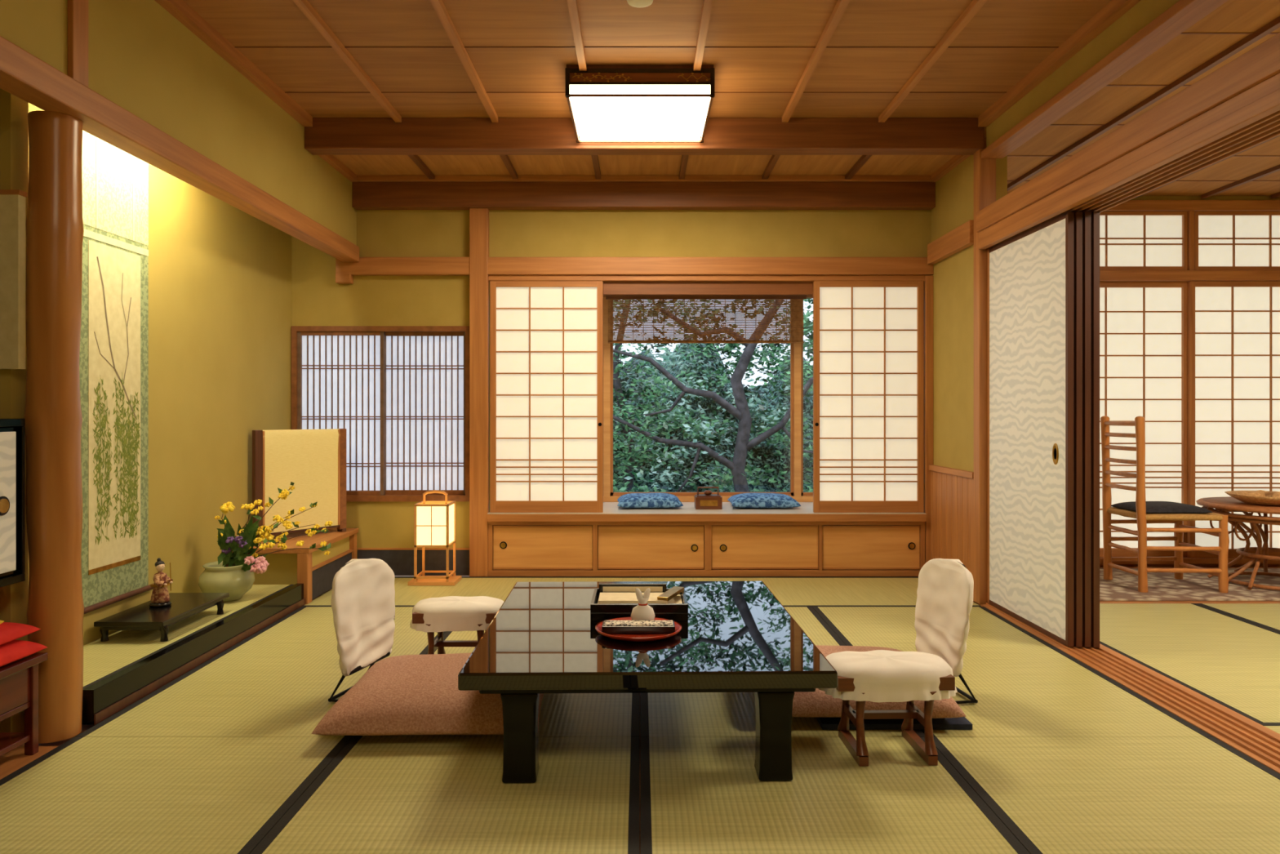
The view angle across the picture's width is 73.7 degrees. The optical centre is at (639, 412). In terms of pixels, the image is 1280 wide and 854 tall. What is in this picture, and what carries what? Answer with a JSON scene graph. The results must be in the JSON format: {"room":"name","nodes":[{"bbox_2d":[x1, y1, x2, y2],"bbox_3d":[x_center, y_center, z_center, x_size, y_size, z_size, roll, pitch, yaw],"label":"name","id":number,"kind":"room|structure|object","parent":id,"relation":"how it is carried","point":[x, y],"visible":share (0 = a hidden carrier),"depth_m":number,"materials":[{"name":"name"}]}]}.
{"room":"traditional dwelling","nodes":[
{"label":"traditional dwelling","id":0,"kind":"room"},
{"bbox_2d":[0,417,25,587],"bbox_3d":[-2.257,0.280,1.889,0.575,0.520,1.779,0,0,0],"label":"sliding door","id":1,"kind":"structure","parent":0,"point":[12,431],"depth_m":2.69,"materials":[{"name":"beige paper"}]},
{"bbox_2d":[0,88,28,732],"bbox_3d":[-2.305,-0.125,2.820,0.510,2.410,0.080,0,0,0],"label":"wall alcove partition","id":2,"kind":"structure","parent":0,"point":[14,110],"depth_m":2.80,"materials":[{"name":"brown wood"}]},
{"bbox_2d":[0,189,26,368],"bbox_3d":[-2.272,-0.427,2.760,0.555,0.575,0.036,0,0,0],"label":"wall panel","id":3,"kind":"object","parent":2,"relation":"attached to","point":[12,202],"visible":1,"depth_m":2.75,"materials":[{"name":"beige fabric"}]},
{"bbox_2d":[28,102,291,644],"bbox_3d":[-2.340,-0.150,4.260,0.060,2.460,2.800,0,0,0],"label":"wall","id":4,"kind":"structure","parent":0,"point":[220,274],"depth_m":4.53,"materials":[{"name":"paint"}]},
{"bbox_2d":[79,130,153,613],"bbox_3d":[-2.296,-0.190,3.750,0.027,2.046,0.560,0,0,0],"label":"scroll","id":5,"kind":"object","parent":4,"relation":"attached to","point":[113,355],"visible":0.98,"depth_m":3.75,"materials":[{"name":"paper"}]},
{"bbox_2d":[0,0,356,244],"bbox_3d":[-1.910,-1.403,2.230,0.060,0.634,6.860,0,0,0],"label":"wall","id":6,"kind":"structure","parent":0,"point":[142,59],"depth_m":3.54,"materials":[{"name":"paint"}]},
{"bbox_2d":[67,0,88,87],"bbox_3d":[-1.870,-1.367,2.840,0.020,0.565,0.080,0,0,0],"label":"post","id":7,"kind":"object","parent":6,"relation":"attached to","point":[77,10],"visible":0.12,"depth_m":2.82,"materials":[{"name":"brown wood"}]},
{"bbox_2d":[0,35,359,262],"bbox_3d":[-1.920,-1.035,2.200,0.160,0.100,6.800,0,0,0],"label":"beam","id":8,"kind":"structure","parent":6,"relation":"attached to","point":[23,75],"depth_m":3.22,"materials":[{"name":"brown wood"}]},
{"bbox_2d":[304,117,984,155],"bbox_3d":[0.025,-1.562,4.838,3.810,0.175,0.125,0,0,0],"label":"beam","id":9,"kind":"structure","parent":6,"relation":"attached to","point":[326,135],"depth_m":4.78,"materials":[{"name":"brown wood"}]},
{"bbox_2d":[291,209,930,559],"bbox_3d":[-0.135,-0.320,6.030,4.470,2.800,0.740,0,0,0],"label":"wall","id":10,"kind":"structure","parent":0,"point":[317,299],"depth_m":5.66,"materials":[{"name":"paint"}]},
{"bbox_2d":[291,325,469,501],"bbox_3d":[-1.712,0.010,5.690,1.185,1.160,0.100,0,0,0],"label":"window","id":11,"kind":"structure","parent":10,"relation":"in","point":[400,394],"depth_m":5.68,"materials":[{"name":"white paper"}]},
{"bbox_2d":[357,547,469,575],"bbox_3d":[-1.495,0.990,5.652,0.750,0.180,0.016,0,0,0],"label":"baseboard","id":12,"kind":"structure","parent":10,"relation":"attached to","point":[401,560],"depth_m":5.65,"materials":[{"name":"black wood"}]},
{"bbox_2d":[335,257,933,284],"bbox_3d":[-0.035,-0.935,5.630,3.930,0.170,0.060,0,0,0],"label":"beam","id":13,"kind":"structure","parent":10,"relation":"attached to","point":[499,268],"depth_m":5.60,"materials":[{"name":"brown wood"}]},
{"bbox_2d":[351,175,935,209],"bbox_3d":[0.025,-1.440,5.600,3.810,0.200,0.120,0,0,0],"label":"beam","id":14,"kind":"structure","parent":10,"relation":"attached to","point":[370,192],"depth_m":5.57,"materials":[{"name":"brown wood"}]},
{"bbox_2d":[603,294,813,502],"bbox_3d":[0.450,-0.129,6.340,2.900,1.582,0.080,0,0,0],"label":"window","id":15,"kind":"structure","parent":10,"relation":"in","point":[796,492],"depth_m":6.30,"materials":[{"name":"brown wood"}]},
{"bbox_2d":[605,295,806,342],"bbox_3d":[0.485,-0.683,6.265,1.470,0.354,0.030,0,0,0],"label":"bamboo blind","id":16,"kind":"object","parent":15,"relation":"attached to","point":[615,302],"visible":0.99,"depth_m":6.26,"materials":[{"name":"brown wood"}]},
{"bbox_2d":[603,281,813,295],"bbox_3d":[0.451,-0.829,5.675,1.393,0.097,0.030,0,0,0],"label":"header","id":17,"kind":"object","parent":10,"relation":"attached to","point":[610,288],"depth_m":5.66,"materials":[{"name":"brown wood"}]},
{"bbox_2d":[0,565,1279,853],"bbox_3d":[1.550,1.140,2.560,8.300,0.120,7.720,0,0,0],"label":"floor","id":18,"kind":"structure","parent":0,"point":[15,759],"depth_m":2.85,"materials":[{"name":"brown wood"}]},
{"bbox_2d":[0,652,48,756],"bbox_3d":[-2.125,0.925,2.320,0.450,0.310,0.840,0,0,0],"label":"stand","id":19,"kind":"object","parent":18,"relation":"on","point":[19,678],"visible":1,"depth_m":2.66,"materials":[{"name":"red paint"}]},
{"bbox_2d":[23,110,84,742],"bbox_3d":[-1.963,0.048,2.860,0.167,2.066,0.164,0,0,-26],"label":"post","id":20,"kind":"object","parent":18,"relation":"on","point":[54,224],"visible":0.94,"depth_m":2.80,"materials":[{"name":"brown wood"}]},
{"bbox_2d":[0,736,352,853],"bbox_3d":[-1.417,1.094,1.890,0.923,0.031,1.898,0,0,0],"label":"mat","id":21,"kind":"object","parent":18,"relation":"on","point":[84,795],"visible":0.93,"depth_m":2.42,"materials":[{"name":"wicker"}]},
{"bbox_2d":[81,583,305,724],"bbox_3d":[-2.095,1.020,3.875,0.426,0.120,1.850,0,0,0],"label":"platform","id":22,"kind":"object","parent":18,"relation":"on","point":[119,671],"visible":0.75,"depth_m":3.57,"materials":[{"name":"black paint"}]},
{"bbox_2d":[93,592,229,641],"bbox_3d":[-2.135,0.919,3.850,0.291,0.088,0.580,0,0,0],"label":"display stand","id":23,"kind":"object","parent":22,"relation":"on","point":[142,616],"visible":0.95,"depth_m":3.73,"materials":[{"name":"black paint"}]},
{"bbox_2d":[149,557,173,607],"bbox_3d":[-2.170,0.766,3.860,0.090,0.216,0.101,0,0,0],"label":"figurine","id":24,"kind":"object","parent":23,"relation":"on","point":[160,597],"visible":1,"depth_m":3.84,"materials":[{"name":"brown ceramic"}]},
{"bbox_2d":[198,481,333,601],"bbox_3d":[-1.951,0.671,4.494,0.667,0.585,0.383,0,0,-32],"label":"vase","id":25,"kind":"object","parent":22,"relation":"on","point":[233,573],"visible":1,"depth_m":4.37,"materials":[{"name":"green ceramic"}]},
{"bbox_2d":[75,606,446,737],"bbox_3d":[-1.417,1.094,3.790,0.923,0.031,1.898,0,0,0],"label":"mat","id":26,"kind":"object","parent":18,"relation":"on","point":[278,681],"visible":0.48,"depth_m":3.35,"materials":[{"name":"wicker"}]},
{"bbox_2d":[328,558,395,702],"bbox_3d":[-0.890,0.819,3.147,0.540,0.519,0.574,0,0,0],"label":"chair","id":27,"kind":"object","parent":26,"relation":"on","point":[363,593],"visible":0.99,"depth_m":3.22,"materials":[{"name":"white fabric"}]},
{"bbox_2d":[231,528,358,604],"bbox_3d":[-2.084,0.922,5.220,0.449,0.315,0.840,0,0,0],"label":"table","id":28,"kind":"object","parent":18,"relation":"on","point":[317,571],"visible":0.62,"depth_m":4.95,"materials":[{"name":"brown wood"}]},
{"bbox_2d":[252,428,346,542],"bbox_3d":[-2.087,0.434,5.260,0.056,0.659,0.607,0,0,38],"label":"screen","id":29,"kind":"object","parent":28,"relation":"on","point":[314,460],"visible":0.82,"depth_m":5.25,"materials":[{"name":"fabric"}]},
{"bbox_2d":[249,736,639,853],"bbox_3d":[-0.477,1.094,1.890,0.953,0.031,1.898,0,0,0],"label":"mat","id":30,"kind":"object","parent":18,"relation":"on","point":[377,795],"visible":1,"depth_m":2.36,"materials":[{"name":"wicker"}]},
{"bbox_2d":[302,576,639,606],"bbox_3d":[-0.940,1.094,5.170,1.878,0.031,0.858,0,0,0],"label":"mat","id":31,"kind":"object","parent":18,"relation":"on","point":[497,587],"visible":0.36,"depth_m":5.24,"materials":[{"name":"wicker"}]},
{"bbox_2d":[408,489,462,585],"bbox_3d":[-1.300,0.786,5.420,0.290,0.586,0.220,0,0,0],"label":"floor lamp","id":32,"kind":"object","parent":31,"relation":"on","point":[434,522],"visible":1,"depth_m":5.33,"materials":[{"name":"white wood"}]},
{"bbox_2d":[469,208,488,576],"bbox_3d":[-1.060,-0.130,5.630,0.120,2.420,0.060,0,0,0],"label":"post","id":33,"kind":"object","parent":18,"relation":"on","point":[478,217],"visible":1,"depth_m":5.60,"materials":[{"name":"brown wood"}]},
{"bbox_2d":[353,630,639,737],"bbox_3d":[-0.477,1.094,3.790,0.953,0.031,1.898,0,0,0],"label":"mat","id":34,"kind":"object","parent":18,"relation":"on","point":[561,714],"visible":0.14,"depth_m":3.04,"materials":[{"name":"wicker"}]},
{"bbox_2d":[311,652,543,735],"bbox_3d":[-0.690,0.984,3.050,0.733,0.148,0.684,0,0,0],"label":"floor cushion","id":35,"kind":"object","parent":34,"relation":"on","point":[406,694],"visible":0.66,"depth_m":2.77,"materials":[{"name":"fabric"}]},
{"bbox_2d":[409,595,503,653],"bbox_3d":[-0.750,0.929,3.562,0.418,0.298,0.265,0,0,0],"label":"armrest","id":36,"kind":"object","parent":34,"relation":"on","point":[430,615],"visible":0.78,"depth_m":3.46,"materials":[{"name":"white fabric"}]},
{"bbox_2d":[487,502,926,576],"bbox_3d":[0.438,0.871,5.965,2.875,0.418,0.770,0,0,0],"label":"base cabinet","id":37,"kind":"object","parent":18,"relation":"on","point":[685,540],"visible":0.98,"depth_m":5.62,"materials":[{"name":"brown wood"}]},
{"bbox_2d":[489,280,603,512],"bbox_3d":[-0.618,-0.102,5.644,0.745,1.527,0.032,0,0,0],"label":"shoji panel","id":38,"kind":"object","parent":37,"relation":"on","point":[546,337],"visible":1,"depth_m":5.65,"materials":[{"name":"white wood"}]},
{"bbox_2d":[617,493,683,507],"bbox_3d":[0.065,0.617,6.000,0.462,0.088,0.413,0,0,0],"label":"seat cushion","id":39,"kind":"object","parent":37,"relation":"on","point":[631,500],"visible":1,"depth_m":5.82,"materials":[{"name":"blue fabric"}]},
{"bbox_2d":[694,486,722,509],"bbox_3d":[0.470,0.588,5.894,0.180,0.146,0.152,0,0,0],"label":"tissue box","id":40,"kind":"object","parent":37,"relation":"on","point":[708,500],"visible":1,"depth_m":5.82,"materials":[{"name":"brown wood"}]},
{"bbox_2d":[728,493,800,507],"bbox_3d":[0.865,0.617,6.000,0.482,0.088,0.414,0,0,0],"label":"seat cushion","id":41,"kind":"object","parent":37,"relation":"on","point":[744,500],"visible":1,"depth_m":5.83,"materials":[{"name":"blue fabric"}]},
{"bbox_2d":[813,280,924,512],"bbox_3d":[1.510,-0.102,5.644,0.725,1.527,0.032,0,0,0],"label":"shoji panel","id":42,"kind":"object","parent":37,"relation":"on","point":[868,335],"visible":1,"depth_m":5.65,"materials":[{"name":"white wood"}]},
{"bbox_2d":[640,606,924,737],"bbox_3d":[0.477,1.094,3.790,0.953,0.031,1.898,0,0,0],"label":"mat","id":43,"kind":"object","parent":18,"relation":"on","point":[666,714],"visible":0.24,"depth_m":3.05,"materials":[{"name":"wicker"}]},
{"bbox_2d":[457,581,837,782],"bbox_3d":[0.012,0.908,3.075,1.080,0.340,1.310,0,0,-1],"label":"table","id":44,"kind":"object","parent":43,"relation":"on","point":[736,636],"visible":1,"depth_m":2.54,"materials":[{"name":"black wood"}]},
{"bbox_2d":[595,616,681,641],"bbox_3d":[-0.005,0.718,2.855,0.290,0.039,0.290,0,0,0],"label":"lacquer tray","id":45,"kind":"object","parent":44,"relation":"on","point":[620,628],"visible":0.96,"depth_m":2.80,"materials":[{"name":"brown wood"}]},
{"bbox_2d":[631,587,654,620],"bbox_3d":[0.010,0.664,2.925,0.084,0.126,0.067,0,0,0],"label":"pouch","id":46,"kind":"object","parent":45,"relation":"on","point":[642,611],"visible":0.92,"depth_m":2.91,"materials":[{"name":"fabric"}]},
{"bbox_2d":[590,581,688,621],"bbox_3d":[-0.003,0.693,3.150,0.345,0.090,0.280,0,0,0],"label":"box","id":47,"kind":"object","parent":44,"relation":"on","point":[612,599],"visible":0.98,"depth_m":3.08,"materials":[{"name":"black paint"}]},
{"bbox_2d":[640,576,981,606],"bbox_3d":[0.950,1.094,5.170,1.898,0.031,0.858,0,0,0],"label":"mat","id":48,"kind":"object","parent":18,"relation":"on","point":[790,591],"visible":0.36,"depth_m":5.24,"materials":[{"name":"wicker"}]},
{"bbox_2d":[640,736,1030,853],"bbox_3d":[0.477,1.094,1.890,0.953,0.031,1.898,0,0,0],"label":"mat","id":49,"kind":"object","parent":18,"relation":"on","point":[700,795],"visible":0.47,"depth_m":2.36,"materials":[{"name":"wicker"}]},
{"bbox_2d":[817,649,957,766],"bbox_3d":[0.785,0.928,2.725,0.440,0.300,0.267,0,0,0],"label":"armrest","id":50,"kind":"object","parent":49,"relation":"on","point":[876,675],"visible":0.92,"depth_m":2.63,"materials":[{"name":"white fabric"}]},
{"bbox_2d":[924,275,933,563],"bbox_3d":[1.905,0.090,5.635,0.050,1.980,0.050,0,0,0],"label":"post","id":51,"kind":"object","parent":18,"relation":"on","point":[928,282],"visible":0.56,"depth_m":5.61,"materials":[{"name":"brown wood"}]},
{"bbox_2d":[973,137,995,604],"bbox_3d":[1.952,-0.285,4.834,0.095,2.730,0.088,0,0,0],"label":"post","id":52,"kind":"object","parent":18,"relation":"on","point":[984,169],"visible":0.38,"depth_m":4.79,"materials":[{"name":"brown wood"}]},
{"bbox_2d":[812,606,1213,737],"bbox_3d":[1.433,1.094,3.790,0.953,0.031,1.898,0,0,0],"label":"mat","id":53,"kind":"object","parent":18,"relation":"on","point":[1022,684],"visible":0.57,"depth_m":3.35,"materials":[{"name":"wicker"}]},
{"bbox_2d":[815,558,977,729],"bbox_3d":[0.935,0.819,3.169,0.630,0.519,0.538,0,0,0],"label":"chair","id":54,"kind":"object","parent":53,"relation":"on","point":[945,588],"visible":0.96,"depth_m":3.18,"materials":[{"name":"beige fabric"}]},
{"bbox_2d":[791,644,966,718],"bbox_3d":[0.765,0.987,3.185,0.698,0.143,0.640,0,0,0],"label":"floor cushion","id":55,"kind":"object","parent":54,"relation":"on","point":[817,703],"visible":0.2,"depth_m":2.90,"materials":[{"name":"fabric"}]},
{"bbox_2d":[933,736,1279,853],"bbox_3d":[1.433,1.094,1.890,0.953,0.031,1.898,0,0,0],"label":"mat","id":56,"kind":"object","parent":18,"relation":"on","point":[1055,795],"visible":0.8,"depth_m":2.42,"materials":[{"name":"wicker"}]},
{"bbox_2d":[1099,603,1279,722],"bbox_3d":[2.640,1.094,3.895,0.998,0.031,1.848,0,0,0],"label":"mat","id":57,"kind":"object","parent":18,"relation":"on","point":[1233,662],"visible":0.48,"depth_m":3.91,"materials":[{"name":"wicker"}]},
{"bbox_2d":[1099,568,1279,600],"bbox_3d":[3.650,1.073,5.365,2.100,0.011,0.970,0,0,0],"label":"area rug","id":58,"kind":"object","parent":18,"relation":"on","point":[1162,586],"visible":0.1,"depth_m":5.18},
{"bbox_2d":[1100,415,1229,592],"bbox_3d":[3.215,0.546,5.269,0.547,1.045,0.478,0,0,0],"label":"chair","id":59,"kind":"object","parent":58,"relation":"on","point":[1144,512],"visible":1,"depth_m":5.11,"materials":[{"name":"brown wood"}]},
{"bbox_2d":[1195,496,1279,591],"bbox_3d":[3.960,0.814,5.300,0.850,0.501,0.850,0,0,0],"label":"table","id":60,"kind":"object","parent":58,"relation":"on","point":[1224,504],"visible":0.85,"depth_m":5.25,"materials":[{"name":"brown wood"}]},
{"bbox_2d":[1224,489,1279,505],"bbox_3d":[3.860,0.523,5.220,0.470,0.075,0.470,0,0,0],"label":"woven basket bowl","id":61,"kind":"object","parent":60,"relation":"on","point":[1256,497],"visible":1,"depth_m":5.16,"materials":[{"name":"wicker"}]},
{"bbox_2d":[1196,603,1279,631],"bbox_3d":[3.620,1.094,3.895,0.958,0.031,1.848,0,0,0],"label":"mat","id":62,"kind":"object","parent":18,"relation":"on","point":[1265,615],"visible":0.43,"depth_m":4.62,"materials":[{"name":"wicker"}]},
{"bbox_2d":[1257,722,1279,733],"bbox_3d":[3.070,1.094,2.485,1.858,0.031,0.968,0,0,0],"label":"mat","id":63,"kind":"object","parent":18,"relation":"on","point":[1275,726],"visible":0.43,"depth_m":2.94,"materials":[{"name":"wicker"}]},
{"bbox_2d":[154,0,1279,198],"bbox_3d":[1.880,-1.607,2.450,7.640,0.225,7.300,0,0,0],"label":"ceiling","id":64,"kind":"structure","parent":0,"point":[396,60],"depth_m":3.97,"materials":[{"name":"brown wood"}]},
{"bbox_2d":[565,64,714,142],"bbox_3d":[0.000,-1.575,4.400,0.708,0.149,0.708,0,0,0],"label":"ceiling light","id":65,"kind":"object","parent":64,"relation":"attached to","point":[607,103],"depth_m":4.15,"materials":[{"name":"white plastic"}]},
{"bbox_2d":[626,0,653,8],"bbox_3d":[0.000,-1.631,3.360,0.110,0.037,0.110,0,0,0],"label":"smoke detector","id":66,"kind":"object","parent":64,"relation":"attached to","point":[635,3],"visible":1,"depth_m":3.37,"materials":[{"name":"white plastic"}]},
{"bbox_2d":[930,0,1179,471],"bbox_3d":[2.015,-0.320,2.400,0.170,2.800,7.200,0,0,0],"label":"wall","id":67,"kind":"structure","parent":0,"point":[953,276],"depth_m":5.10,"materials":[{"name":"paint"}]},
{"bbox_2d":[928,464,973,600],"bbox_3d":[1.915,0.713,5.270,0.030,0.735,0.780,0,0,0],"label":"trim","id":68,"kind":"structure","parent":67,"relation":"attached to","point":[952,490],"depth_m":5.22,"materials":[{"name":"brown wood"}]},
{"bbox_2d":[987,212,1074,646],"bbox_3d":[1.960,0.078,4.335,0.033,1.978,0.900,0,0,0],"label":"door","id":69,"kind":"structure","parent":67,"relation":"in","point":[1031,273],"depth_m":4.22,"materials":[{"name":"paper"}]},
{"bbox_2d":[1074,212,1082,646],"bbox_3d":[1.998,0.078,4.332,0.028,1.978,0.906,0,0,0],"label":"door","id":70,"kind":"structure","parent":67,"relation":"in","point":[1077,215],"depth_m":3.88,"materials":[{"name":"wood"}]},
{"bbox_2d":[1082,211,1091,647],"bbox_3d":[2.034,0.078,4.329,0.028,1.978,0.912,0,0,0],"label":"door","id":71,"kind":"structure","parent":67,"relation":"in","point":[1086,215],"depth_m":3.87,"materials":[{"name":"wood"}]},
{"bbox_2d":[1091,211,1099,647],"bbox_3d":[2.070,0.078,4.326,0.028,1.978,0.918,0,0,0],"label":"door","id":72,"kind":"structure","parent":67,"relation":"in","point":[1095,215],"depth_m":3.87,"materials":[{"name":"wood"}]},
{"bbox_2d":[927,32,1279,264],"bbox_3d":[2.018,-1.016,2.200,0.265,0.208,6.800,0,0,0],"label":"wooden beam","id":73,"kind":"structure","parent":67,"relation":"attached to","point":[1233,109],"depth_m":3.21,"materials":[{"name":"brown wood"}]},
{"bbox_2d":[980,602,1279,773],"bbox_3d":[2.025,1.089,1.792,0.230,0.042,5.985,0,0,0],"label":"trim sliding door sill","id":74,"kind":"structure","parent":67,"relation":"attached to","point":[1257,741],"depth_m":3.18,"materials":[{"name":"brown wood"}]},
{"bbox_2d":[981,0,1227,158],"bbox_3d":[1.970,-1.440,1.790,0.120,0.040,5.980,0,0,0],"label":"trim","id":75,"kind":"structure","parent":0,"point":[1184,14],"depth_m":3.55,"materials":[{"name":"brown wood"}]},
{"bbox_2d":[1099,195,1279,565],"bbox_3d":[3.850,-0.205,6.050,3.500,2.630,0.100,0,0,0],"label":"wall","id":76,"kind":"structure","parent":0,"point":[1141,197],"depth_m":6.00,"materials":[{"name":"paint"}]},
{"bbox_2d":[1099,211,1187,270],"bbox_3d":[3.409,-1.200,5.995,0.855,0.416,0.030,0,0,0],"label":"transom shoji","id":77,"kind":"object","parent":76,"relation":"attached to","point":[1129,240],"visible":0.69,"depth_m":6.00,"materials":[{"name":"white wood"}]},
{"bbox_2d":[1099,556,1279,564],"bbox_3d":[3.850,1.040,6.005,3.500,0.039,0.110,0,0,0],"label":"rail","id":78,"kind":"object","parent":76,"relation":"attached to","point":[1187,560],"visible":0.12,"depth_m":5.95,"materials":[{"name":"brown wood"}]},
{"bbox_2d":[1099,281,1186,556],"bbox_3d":[3.425,0.050,6.027,0.885,1.938,0.030,0,0,0],"label":"screen","id":79,"kind":"object","parent":78,"relation":"on","point":[1143,325],"visible":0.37,"depth_m":6.03,"materials":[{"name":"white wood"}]},
{"bbox_2d":[1186,280,1279,557],"bbox_3d":[4.296,0.050,5.995,0.885,1.938,0.030,0,0,0],"label":"screen","id":80,"kind":"object","parent":78,"relation":"on","point":[1233,326],"visible":0.85,"depth_m":6.00,"materials":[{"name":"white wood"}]},
{"bbox_2d":[1099,270,1279,281],"bbox_3d":[3.850,-0.955,6.005,3.500,0.070,0.110,0,0,0],"label":"rail","id":81,"kind":"object","parent":76,"relation":"attached to","point":[1104,275],"depth_m":5.95,"materials":[{"name":"brown wood"}]},
{"bbox_2d":[1187,210,1194,270],"bbox_3d":[3.842,-1.200,6.005,3.484,0.419,0.090,0,0,0],"label":"trim","id":82,"kind":"structure","parent":76,"relation":"attached to","point":[1190,213],"depth_m":5.96,"materials":[{"name":"brown wood"}]},
{"bbox_2d":[1104,200,1279,211],"bbox_3d":[3.850,-1.445,6.005,3.500,0.070,0.110,0,0,0],"label":"rail","id":83,"kind":"object","parent":76,"relation":"attached to","point":[1131,205],"depth_m":5.95,"materials":[{"name":"brown wood"}]},
{"bbox_2d":[1194,211,1279,270],"bbox_3d":[4.299,-1.200,5.995,0.820,0.416,0.030,0,0,0],"label":"transom shoji","id":84,"kind":"object","parent":76,"relation":"attached to","point":[1224,240],"visible":1,"depth_m":6.00,"materials":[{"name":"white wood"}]},
{"label":"outside","id":85,"kind":"structure","parent":0,"visible":0},
{"bbox_3d":[1.000,1.605,11.300,18.000,0.150,9.400,0,0,0],"label":"ground","id":86,"kind":"structure","parent":85,"visible":0},
{"bbox_2d":[613,298,813,492],"bbox_3d":[1.073,-2.243,10.278,10.387,7.962,4.459,0,0,-2],"label":"tree","id":87,"kind":"object","parent":86,"relation":"on","point":[776,421],"visible":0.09,"depth_m":9.05,"materials":[{"name":"green plant"}]},
{"bbox_2d":[613,342,813,492],"bbox_3d":[1.001,0.007,12.974,12.023,3.146,1.890,0,0,1],"label":"foliage","id":88,"kind":"object","parent":86,"relation":"on","point":[759,450],"visible":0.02,"depth_m":12.56,"materials":[{"name":"green plant"}]}
]}

